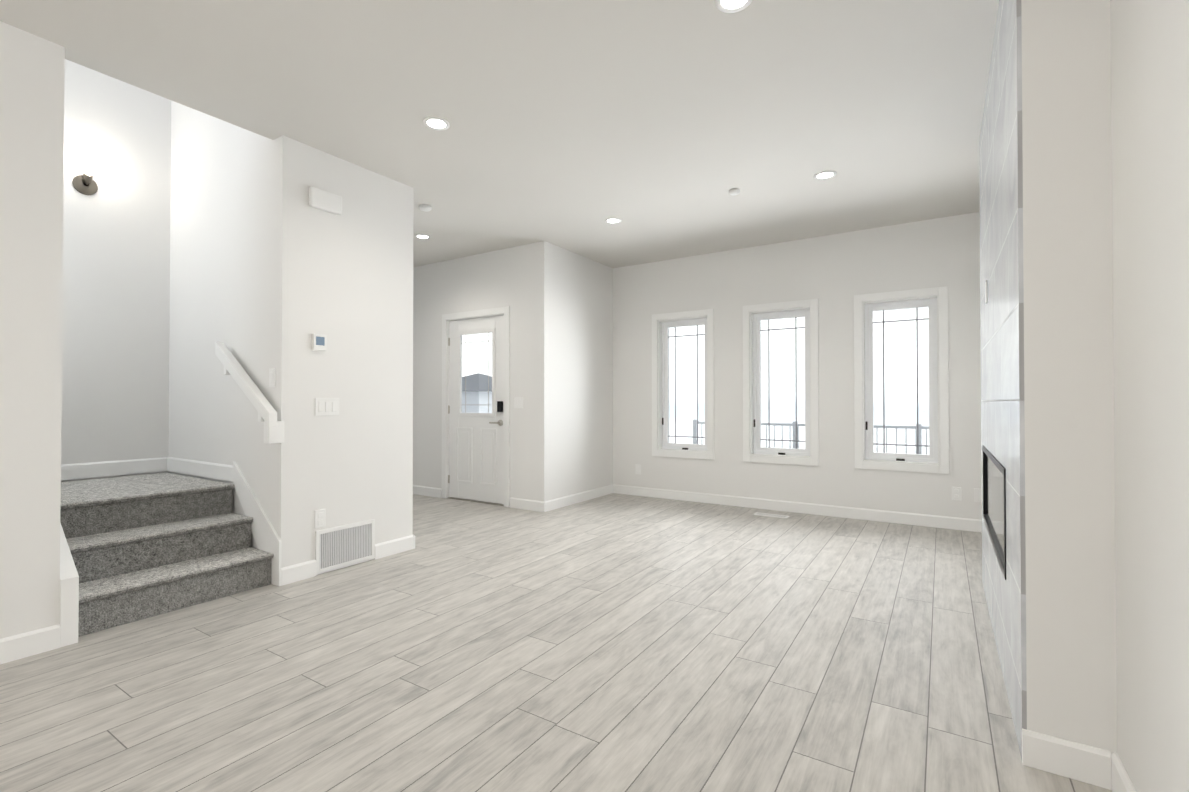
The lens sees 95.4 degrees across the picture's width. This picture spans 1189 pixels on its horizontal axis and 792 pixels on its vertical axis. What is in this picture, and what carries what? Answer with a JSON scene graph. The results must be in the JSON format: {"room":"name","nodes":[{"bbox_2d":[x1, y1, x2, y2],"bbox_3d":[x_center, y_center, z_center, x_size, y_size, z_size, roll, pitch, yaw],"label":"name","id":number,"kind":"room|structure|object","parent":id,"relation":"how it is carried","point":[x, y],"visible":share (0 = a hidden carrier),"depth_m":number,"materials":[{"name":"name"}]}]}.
{"room":"living room","nodes":[
{"label":"living room","id":0,"kind":"room"},
{"bbox_2d":[0,21,64,638],"bbox_3d":[-3.659,-1.373,1.091,0.570,5.000,3.664,0,-1,33],"label":"wall","id":1,"kind":"structure","parent":0,"point":[32,75],"depth_m":2.38,"materials":[{"name":"paint"}]},
{"bbox_2d":[0,624,59,664],"bbox_3d":[-3.359,1.073,0.994,0.015,0.105,3.464,0,-1,33],"label":"baseboard","id":2,"kind":"structure","parent":1,"relation":"attached to","point":[26,644],"depth_m":2.37,"materials":[{"name":"white wood"}]},
{"bbox_2d":[59,523,78,647],"bbox_3d":[-2.650,0.766,2.637,0.587,0.750,0.062,0,-1,33],"label":"skirt","id":3,"kind":"object","parent":1,"relation":"attached to","point":[69,601],"visible":0.46,"depth_m":2.48,"materials":[{"name":"white wood"}]},
{"bbox_2d":[61,59,170,481],"bbox_3d":[-4.287,-1.358,2.728,0.115,5.000,3.540,0,-1,33],"label":"wall","id":4,"kind":"structure","parent":0,"point":[115,315],"depth_m":3.89,"materials":[{"name":"paint"}]},
{"bbox_2d":[72,162,97,194],"bbox_3d":[-3.495,-1.502,3.735,0.132,0.200,0.132,0,-1,33],"label":"sconce","id":5,"kind":"object","parent":4,"relation":"attached to","point":[85,183],"visible":1,"depth_m":3.73,"materials":[{"name":"silver metal"}]},
{"bbox_2d":[61,457,165,479],"bbox_3d":[-3.515,0.518,3.792,0.015,0.105,0.810,0,-1,33],"label":"baseboard","id":6,"kind":"structure","parent":4,"relation":"attached to","point":[148,465],"depth_m":3.87,"materials":[{"name":"white wood"}]},
{"bbox_2d":[165,457,232,481],"bbox_3d":[-2.838,0.519,3.874,1.065,0.105,0.016,0,-1,33],"label":"baseboard","id":7,"kind":"structure","parent":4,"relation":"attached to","point":[185,466],"depth_m":3.84,"materials":[{"name":"white wood"}]},
{"bbox_2d":[168,100,413,574],"bbox_3d":[-2.378,-1.344,4.183,1.755,5.000,0.971,0,-1,33],"label":"wall","id":8,"kind":"structure","parent":0,"point":[270,268],"depth_m":3.66,"materials":[{"name":"paint"}]},
{"bbox_2d":[215,342,283,443],"bbox_3d":[-2.181,-0.036,3.409,0.690,0.640,0.093,0,-1,33],"label":"handrail","id":9,"kind":"object","parent":8,"relation":"attached to","point":[267,416],"visible":1,"depth_m":3.29,"materials":[{"name":"white wood"}]},
{"bbox_2d":[233,462,281,585],"bbox_3d":[-2.143,0.791,3.425,0.587,0.716,0.016,0,-1,33],"label":"skirt","id":10,"kind":"object","parent":8,"relation":"attached to","point":[266,536],"visible":1,"depth_m":3.38,"materials":[{"name":"white wood"}]},
{"bbox_2d":[269,368,275,386],"bbox_3d":[-1.989,-0.112,3.338,0.070,0.115,0.010,0,-1,33],"label":"light switch","id":11,"kind":"object","parent":8,"relation":"attached to","point":[272,377],"visible":1,"depth_m":3.33,"materials":[{"name":"white plastic"}]},
{"bbox_2d":[312,333,326,350],"bbox_3d":[-1.769,-0.345,3.478,0.022,0.105,0.085,0,-1,33],"label":"thermostat","id":12,"kind":"object","parent":8,"relation":"attached to","point":[319,342],"visible":0.98,"depth_m":3.47,"materials":[{"name":"white plastic"}]},
{"bbox_2d":[315,509,325,528],"bbox_3d":[-1.766,0.790,3.484,0.009,0.115,0.070,0,-1,33],"label":"outlet","id":13,"kind":"object","parent":8,"relation":"attached to","point":[320,515],"visible":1,"depth_m":3.48,"materials":[{"name":"white plastic"}]},
{"bbox_2d":[309,187,341,214],"bbox_3d":[-1.744,-1.265,3.513,0.035,0.125,0.215,0,-1,33],"label":"door chime","id":14,"kind":"object","parent":8,"relation":"attached to","point":[325,200],"visible":0.94,"depth_m":3.49,"materials":[{"name":"white plastic"}]},
{"bbox_2d":[315,398,338,415],"bbox_3d":[-1.741,0.070,3.528,0.010,0.115,0.165,0,-1,33],"label":"switch plate","id":15,"kind":"object","parent":8,"relation":"attached to","point":[326,406],"visible":1,"depth_m":3.52,"materials":[{"name":"white plastic"}]},
{"bbox_2d":[315,519,374,573],"bbox_3d":[-1.666,1.003,3.634,0.012,0.273,0.425,0,-1,33],"label":"air vent grille","id":16,"kind":"object","parent":8,"relation":"attached to","point":[343,545],"visible":1,"depth_m":3.62,"materials":[{"name":"white plastic"}]},
{"bbox_2d":[279,560,315,585],"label":"baseboard","id":17,"kind":"structure","parent":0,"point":[296,572],"depth_m":3.35,"materials":[{"name":"white wood"}]},
{"bbox_2d":[374,535,414,559],"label":"baseboard","id":18,"kind":"structure","parent":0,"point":[384,549],"depth_m":3.94,"materials":[{"name":"white wood"}]},
{"bbox_2d":[413,241,555,501],"bbox_3d":[-1.471,-0.194,6.201,2.420,2.740,0.200,0,-1,33],"label":"wall","id":19,"kind":"structure","parent":0,"point":[520,281],"depth_m":5.69,"materials":[{"name":"paint"}]},
{"bbox_2d":[448,315,503,503],"bbox_3d":[-1.318,0.146,5.999,0.875,2.023,0.103,0,-1,33],"label":"door","id":20,"kind":"structure","parent":19,"relation":"in","point":[476,456],"depth_m":6.00,"materials":[{"name":"white wood"}]},
{"bbox_2d":[448,497,503,505],"bbox_3d":[-1.269,1.168,6.058,0.872,0.012,0.180,0,-1,33],"label":"door sill","id":21,"kind":"structure","parent":19,"relation":"attached to","point":[476,501],"depth_m":5.98,"materials":[{"name":"silver metal"}]},
{"bbox_2d":[442,306,509,506],"bbox_3d":[-1.274,0.115,6.060,1.026,2.118,0.217,0,-1,33],"label":"door frame","id":22,"kind":"structure","parent":19,"relation":"attached to","point":[490,312],"depth_m":5.99,"materials":[{"name":"white wood"}]},
{"bbox_2d":[413,485,544,511],"bbox_3d":[-1.453,1.122,6.049,2.270,0.105,0.015,0,-1,33],"label":"baseboard","id":23,"kind":"structure","parent":19,"relation":"attached to","point":[527,504],"depth_m":5.64,"materials":[{"name":"white wood"}]},
{"bbox_2d":[514,397,522,407],"bbox_3d":[-0.791,0.070,5.637,0.115,0.115,0.010,0,-1,33],"label":"light switch","id":24,"kind":"object","parent":19,"relation":"attached to","point":[518,402],"visible":1,"depth_m":5.64,"materials":[{"name":"white plastic"}]},
{"bbox_2d":[0,0,998,267],"bbox_3d":[-1.341,-1.658,2.688,6.450,0.120,8.850,0,-1,33],"label":"ceiling","id":25,"kind":"structure","parent":0,"point":[660,128],"depth_m":2.91,"materials":[{"name":"paint"}]},
{"bbox_2d":[415,234,430,238],"bbox_3d":[-1.693,-1.570,5.331,0.150,0.006,0.150,0,-1,33],"label":"recessed light","id":26,"kind":"object","parent":25,"relation":"in","point":[421,236],"visible":1,"depth_m":5.33,"materials":[{"name":"white plastic"}]},
{"bbox_2d":[419,204,431,211],"bbox_3d":[-1.408,-1.564,4.507,0.100,0.034,0.100,0,-1,33],"label":"smoke detector","id":27,"kind":"object","parent":25,"relation":"attached to","point":[425,207],"visible":0.98,"depth_m":4.47,"materials":[{"name":"white plastic"}]},
{"bbox_2d":[423,117,449,129],"bbox_3d":[-0.923,-1.591,3.162,0.150,0.006,0.150,0,-1,33],"label":"recessed light","id":28,"kind":"object","parent":25,"relation":"in","point":[436,123],"visible":1,"depth_m":3.16,"materials":[{"name":"white plastic"}]},
{"bbox_2d":[605,218,621,223],"bbox_3d":[0.168,-1.574,4.861,0.150,0.006,0.150,0,-1,33],"label":"recessed light","id":29,"kind":"object","parent":25,"relation":"in","point":[612,220],"visible":1,"depth_m":4.86,"materials":[{"name":"white plastic"}]},
{"bbox_2d":[715,0,751,12],"bbox_3d":[0.564,-1.600,2.183,0.150,0.006,0.150,0,-1,33],"label":"recessed light","id":30,"kind":"object","parent":25,"relation":"in","point":[726,6],"visible":1,"depth_m":2.21,"materials":[{"name":"white plastic"}]},
{"bbox_2d":[729,188,739,194],"bbox_3d":[1.079,-1.569,4.170,0.080,0.030,0.080,0,-1,33],"label":"smoke detector","id":31,"kind":"object","parent":25,"relation":"attached to","point":[735,191],"visible":0.96,"depth_m":4.14,"materials":[{"name":"white plastic"}]},
{"bbox_2d":[814,171,836,179],"bbox_3d":[1.655,-1.584,3.883,0.150,0.006,0.150,0,-1,33],"label":"recessed light","id":32,"kind":"object","parent":25,"relation":"in","point":[823,175],"visible":1,"depth_m":3.88,"materials":[{"name":"white plastic"}]},
{"bbox_2d":[0,493,1111,791],"bbox_3d":[-1.341,1.202,2.660,6.450,0.120,8.850,0,-1,33],"label":"floor","id":33,"kind":"structure","parent":0,"point":[618,643],"depth_m":2.23,"materials":[{"name":"laminate"}]},
{"bbox_2d":[60,472,273,636],"bbox_3d":[-3.538,0.188,2.293,1.596,1.900,3.402,0,-1,33],"label":"stairs","id":34,"kind":"structure","parent":33,"relation":"on","point":[143,546],"depth_m":3.06,"materials":[{"name":"grey carpet"}]},
{"bbox_2d":[753,512,788,518],"bbox_3d":[1.722,1.163,5.275,0.320,0.008,0.120,0,-1,33],"label":"floor vent","id":35,"kind":"object","parent":33,"relation":"in","point":[772,515],"visible":1,"depth_m":5.25,"materials":[{"name":"white plastic"}]},
{"bbox_2d":[556,246,612,497],"bbox_3d":[-0.172,-0.195,6.170,0.200,2.740,1.152,0,-1,33],"label":"wall","id":36,"kind":"structure","parent":0,"point":[584,373],"depth_m":6.06,"materials":[{"name":"paint"}]},
{"bbox_2d":[545,484,612,511],"bbox_3d":[-0.139,1.121,6.009,0.015,0.105,1.337,0,-1,33],"label":"baseboard","id":37,"kind":"structure","parent":36,"relation":"attached to","point":[560,502],"depth_m":5.92,"materials":[{"name":"white wood"}]},
{"bbox_2d":[613,212,981,519],"bbox_3d":[1.875,-0.200,5.660,4.196,2.740,0.200,0,-1,33],"label":"wall","id":38,"kind":"structure","parent":0,"point":[833,274],"depth_m":5.32,"materials":[{"name":"paint"}]},
{"bbox_2d":[635,464,640,473],"bbox_3d":[0.516,0.868,6.398,0.070,0.115,0.009,0,-1,33],"label":"electrical outlet","id":39,"kind":"object","parent":38,"relation":"attached to","point":[637,468],"visible":1,"depth_m":6.40,"materials":[{"name":"white plastic"}]},
{"bbox_2d":[652,309,713,459],"bbox_3d":[1.030,-0.127,6.167,0.750,1.645,0.178,0,-1,33],"label":"window unit","id":40,"kind":"structure","parent":38,"relation":"in","point":[666,432],"depth_m":6.22,"materials":[{"name":"white plastic"}]},
{"bbox_2d":[743,299,818,465],"bbox_3d":[1.930,-0.133,5.589,0.750,1.645,0.178,0,-1,33],"label":"window unit","id":41,"kind":"structure","parent":38,"relation":"in","point":[757,377],"depth_m":5.60,"materials":[{"name":"white plastic"}]},
{"bbox_2d":[613,484,981,531],"bbox_3d":[1.817,1.117,5.557,3.796,0.105,0.015,0,-1,33],"label":"baseboard","id":42,"kind":"structure","parent":38,"relation":"attached to","point":[957,523],"depth_m":5.33,"materials":[{"name":"white wood"}]},
{"bbox_2d":[854,286,948,473],"bbox_3d":[2.830,-0.138,5.011,0.750,1.645,0.178,0,-1,33],"label":"window unit","id":43,"kind":"structure","parent":38,"relation":"in","point":[931,305],"depth_m":4.99,"materials":[{"name":"white plastic"}]},
{"bbox_2d":[952,487,960,500],"bbox_3d":[3.150,0.851,4.707,0.070,0.115,0.009,0,-1,33],"label":"electrical outlet","id":44,"kind":"object","parent":38,"relation":"attached to","point":[956,493],"visible":1,"depth_m":4.70,"materials":[{"name":"white plastic"}]},
{"bbox_2d":[974,488,981,502],"bbox_3d":[3.285,0.851,4.622,0.070,0.115,0.006,0,-1,33],"label":"outlet","id":45,"kind":"object","parent":38,"relation":"attached to","point":[977,496],"visible":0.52,"depth_m":4.62,"materials":[{"name":"white plastic"}]},
{"bbox_2d":[1021,0,1116,753],"bbox_3d":[1.953,-0.230,2.457,0.204,2.740,1.980,0,-1,33],"label":"wall","id":46,"kind":"structure","parent":0,"point":[1069,408],"depth_m":1.62,"materials":[{"name":"paint"}]},
{"bbox_2d":[979,0,1026,758],"bbox_3d":[1.862,-0.230,2.515,0.012,2.740,1.980,0,-1,33],"label":"wall tile","id":47,"kind":"structure","parent":46,"relation":"attached to","point":[1001,273],"depth_m":2.02,"materials":[{"name":"white tile"}]},
{"bbox_2d":[985,280,987,303],"bbox_3d":[2.064,-0.546,2.850,0.006,0.115,0.070,0,-1,33],"label":"outlet","id":48,"kind":"object","parent":47,"relation":"attached to","point":[986,297],"visible":0.98,"depth_m":2.82,"materials":[{"name":"white plastic"}]},
{"bbox_2d":[983,446,1005,579],"bbox_3d":[1.974,0.496,2.583,0.129,0.422,1.302,0,-1,33],"label":"fireplace","id":49,"kind":"object","parent":47,"relation":"in","point":[994,493],"visible":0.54,"depth_m":2.52,"materials":[{"name":"black metal"}]},
{"bbox_2d":[1022,728,1135,791],"bbox_3d":[1.061,1.074,1.066,0.216,0.105,8.360,0,-1,33],"label":"baseboard","id":50,"kind":"structure","parent":46,"relation":"attached to","point":[1088,764],"depth_m":1.59,"materials":[{"name":"white wood"}]},
{"bbox_2d":[1110,0,1188,791],"bbox_3d":[1.186,-0.245,0.888,0.200,2.740,8.575,0,-1,33],"label":"wall","id":51,"kind":"structure","parent":0,"point":[1150,124],"depth_m":1.28,"materials":[{"name":"paint"}]},
{"label":"outside","id":52,"kind":"structure","parent":0,"visible":0},
{"bbox_2d":[462,307,930,462],"bbox_3d":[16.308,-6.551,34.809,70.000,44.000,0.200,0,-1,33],"label":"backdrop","id":53,"kind":"structure","parent":52,"point":[787,378],"depth_m":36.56,"materials":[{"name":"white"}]},
{"bbox_3d":[2.892,1.553,6.428,4.400,0.150,2.180,0,-1,33],"label":"deck","id":54,"kind":"object","parent":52,"visible":0},
{"bbox_2d":[693,419,928,455],"bbox_3d":[3.427,0.921,7.267,4.460,1.130,0.060,0,-1,33],"label":"railing","id":55,"kind":"object","parent":54,"relation":"on","point":[798,425],"depth_m":7.62,"materials":[{"name":"grey metal"}]},
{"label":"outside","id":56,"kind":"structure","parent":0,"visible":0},
{"bbox_2d":[462,373,491,412],"bbox_3d":[-9.775,1.394,36.862,18.000,6.150,12.800,0,-1,33],"label":"house","id":57,"kind":"structure","parent":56,"point":[475,392],"depth_m":35.23,"materials":[{"name":"white"}]}
]}

